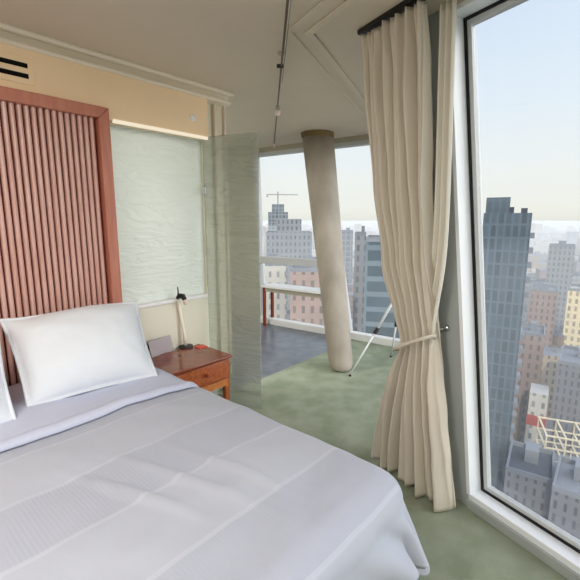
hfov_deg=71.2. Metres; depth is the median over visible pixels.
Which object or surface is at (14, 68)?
air vent
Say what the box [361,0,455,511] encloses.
curtain
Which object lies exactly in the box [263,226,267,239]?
block
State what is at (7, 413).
pillow
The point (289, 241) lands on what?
building
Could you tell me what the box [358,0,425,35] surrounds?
track
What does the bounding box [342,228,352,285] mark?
tower
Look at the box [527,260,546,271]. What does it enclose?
block
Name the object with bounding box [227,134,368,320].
wall
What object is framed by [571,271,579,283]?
block
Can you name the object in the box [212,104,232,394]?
door frame
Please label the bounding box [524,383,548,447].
building
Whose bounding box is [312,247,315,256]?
block
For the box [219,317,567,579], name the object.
floor
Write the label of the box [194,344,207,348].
notepad
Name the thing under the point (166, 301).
trim ledge
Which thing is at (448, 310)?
wall
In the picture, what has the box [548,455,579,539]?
building
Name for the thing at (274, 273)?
building
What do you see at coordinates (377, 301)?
glass tower
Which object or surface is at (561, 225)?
hills
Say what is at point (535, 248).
block
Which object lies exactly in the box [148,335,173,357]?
card
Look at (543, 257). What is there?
block
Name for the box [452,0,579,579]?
window
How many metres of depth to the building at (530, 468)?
81.24 m
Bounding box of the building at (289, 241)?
[266,219,311,310]
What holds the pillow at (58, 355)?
on the sheet
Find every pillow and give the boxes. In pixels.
[0,301,157,406]
[0,344,16,422]
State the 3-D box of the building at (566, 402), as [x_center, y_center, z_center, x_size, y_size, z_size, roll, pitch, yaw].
[85.461,35.860,120.004,20.434,37.775,21.574,0,10,0]
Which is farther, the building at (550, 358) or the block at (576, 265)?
the block at (576, 265)
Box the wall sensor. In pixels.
[189,114,195,120]
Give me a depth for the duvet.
1.45 m
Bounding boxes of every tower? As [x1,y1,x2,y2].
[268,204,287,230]
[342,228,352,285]
[352,226,365,331]
[363,235,399,338]
[483,197,534,491]
[545,241,575,347]
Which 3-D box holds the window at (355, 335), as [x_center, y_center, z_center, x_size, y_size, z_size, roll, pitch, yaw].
[1.127,-0.583,5.326,1.523,2.635,0.273,7,12,34]
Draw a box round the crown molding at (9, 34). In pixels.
[0,22,233,106]
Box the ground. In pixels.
[508,230,578,453]
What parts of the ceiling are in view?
moulding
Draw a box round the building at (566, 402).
[548,345,579,456]
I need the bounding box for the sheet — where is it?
[0,367,199,451]
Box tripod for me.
[349,303,396,376]
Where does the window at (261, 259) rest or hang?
in the wall at (241, 201)
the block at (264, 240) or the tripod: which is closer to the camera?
the tripod
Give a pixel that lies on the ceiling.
(233, 46)
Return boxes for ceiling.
[0,0,451,151]
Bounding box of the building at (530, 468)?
[503,440,554,519]
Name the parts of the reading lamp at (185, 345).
stem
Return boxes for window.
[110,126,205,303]
[252,148,324,333]
[334,140,399,346]
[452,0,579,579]
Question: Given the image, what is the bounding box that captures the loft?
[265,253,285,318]
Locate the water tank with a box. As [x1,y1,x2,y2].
[552,332,564,352]
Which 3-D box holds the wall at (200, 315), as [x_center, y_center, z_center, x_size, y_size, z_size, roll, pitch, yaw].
[-2.293,-0.023,1.898,0.120,2.700,5.020,8,13,40]
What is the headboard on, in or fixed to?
attached to the wall at (200, 315)
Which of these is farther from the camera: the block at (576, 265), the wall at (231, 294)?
the block at (576, 265)
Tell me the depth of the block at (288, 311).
161.69 m
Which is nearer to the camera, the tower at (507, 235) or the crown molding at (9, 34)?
the crown molding at (9, 34)
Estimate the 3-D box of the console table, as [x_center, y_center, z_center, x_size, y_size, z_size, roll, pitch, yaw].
[0.149,0.288,6.099,1.264,0.655,0.290,7,12,34]
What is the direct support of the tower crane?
on the building at (277, 212)
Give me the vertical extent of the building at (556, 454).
19.485 m
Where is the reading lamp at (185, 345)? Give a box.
[176,287,192,348]
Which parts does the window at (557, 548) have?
skirting, sill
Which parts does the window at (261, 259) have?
frame, rail, sill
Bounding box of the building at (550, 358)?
[540,347,561,416]
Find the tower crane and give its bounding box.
[266,192,297,203]
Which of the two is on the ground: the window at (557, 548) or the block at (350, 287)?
the block at (350, 287)
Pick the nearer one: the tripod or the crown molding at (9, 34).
the crown molding at (9, 34)
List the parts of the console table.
leg, leg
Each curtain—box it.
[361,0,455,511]
[427,0,456,346]
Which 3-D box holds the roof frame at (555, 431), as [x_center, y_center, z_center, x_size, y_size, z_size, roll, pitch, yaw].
[62.314,35.606,90.648,14.054,9.300,12.893,0,10,0]
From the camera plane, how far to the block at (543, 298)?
185.69 m
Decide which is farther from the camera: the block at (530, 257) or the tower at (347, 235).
the block at (530, 257)
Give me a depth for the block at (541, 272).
356.01 m
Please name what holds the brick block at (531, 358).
on the ground
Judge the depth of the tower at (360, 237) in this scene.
119.60 m
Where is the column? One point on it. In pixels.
(318, 144)
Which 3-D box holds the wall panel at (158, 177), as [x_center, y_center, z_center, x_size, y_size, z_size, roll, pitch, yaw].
[-1.039,-0.568,3.256,0.015,1.310,0.825,8,13,40]
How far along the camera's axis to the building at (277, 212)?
413.99 m
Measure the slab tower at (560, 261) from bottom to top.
63.328 m
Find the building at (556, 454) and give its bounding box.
[555,453,575,471]
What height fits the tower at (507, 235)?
80.218 m
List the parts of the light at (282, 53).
bulb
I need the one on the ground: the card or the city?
the city
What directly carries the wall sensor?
attached to the wall at (200, 315)
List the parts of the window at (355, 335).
frame, sill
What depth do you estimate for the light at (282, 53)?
2.49 m
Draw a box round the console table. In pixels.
[261,283,320,325]
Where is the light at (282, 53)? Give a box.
[273,0,291,146]
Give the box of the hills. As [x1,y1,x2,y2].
[263,220,579,229]
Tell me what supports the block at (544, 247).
on the ground
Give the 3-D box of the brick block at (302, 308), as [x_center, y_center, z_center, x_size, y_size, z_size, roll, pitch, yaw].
[5.215,23.690,110.515,10.419,64.989,14.466,0,10,0]
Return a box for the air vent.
[0,51,34,85]
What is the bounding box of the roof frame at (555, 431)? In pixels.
[535,416,579,463]
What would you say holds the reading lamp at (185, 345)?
on the nightstand
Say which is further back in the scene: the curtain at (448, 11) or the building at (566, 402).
the building at (566, 402)
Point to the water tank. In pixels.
(558, 338)
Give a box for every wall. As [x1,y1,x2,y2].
[110,104,220,395]
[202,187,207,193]
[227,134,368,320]
[229,247,232,317]
[428,10,467,504]
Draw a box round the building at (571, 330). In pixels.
[561,284,579,347]
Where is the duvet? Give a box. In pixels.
[0,387,429,579]
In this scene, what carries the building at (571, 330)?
on the ground
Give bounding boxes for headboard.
[0,86,122,385]
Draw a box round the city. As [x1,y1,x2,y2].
[265,223,579,255]
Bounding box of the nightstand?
[151,344,231,400]
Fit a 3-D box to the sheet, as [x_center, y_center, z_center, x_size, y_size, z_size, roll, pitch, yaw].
[-1.528,0.820,1.967,0.775,0.432,2.176,8,13,40]
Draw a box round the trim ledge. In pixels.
[138,293,209,308]
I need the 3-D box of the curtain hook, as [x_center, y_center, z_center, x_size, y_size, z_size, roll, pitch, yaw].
[0.842,0.236,2.285,0.119,0.069,0.049,-6,11,-31]
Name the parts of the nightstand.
drawer, leg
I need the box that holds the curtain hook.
[434,325,449,339]
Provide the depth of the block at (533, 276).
258.44 m
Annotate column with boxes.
[301,129,352,371]
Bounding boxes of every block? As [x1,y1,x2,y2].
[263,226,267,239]
[264,240,265,254]
[286,310,289,319]
[290,257,323,325]
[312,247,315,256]
[347,284,353,318]
[510,320,544,441]
[521,273,544,327]
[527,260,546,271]
[527,282,558,346]
[528,253,539,261]
[529,244,539,253]
[529,251,547,261]
[534,242,548,253]
[536,268,546,278]
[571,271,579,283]
[573,260,579,271]
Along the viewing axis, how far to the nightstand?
3.15 m

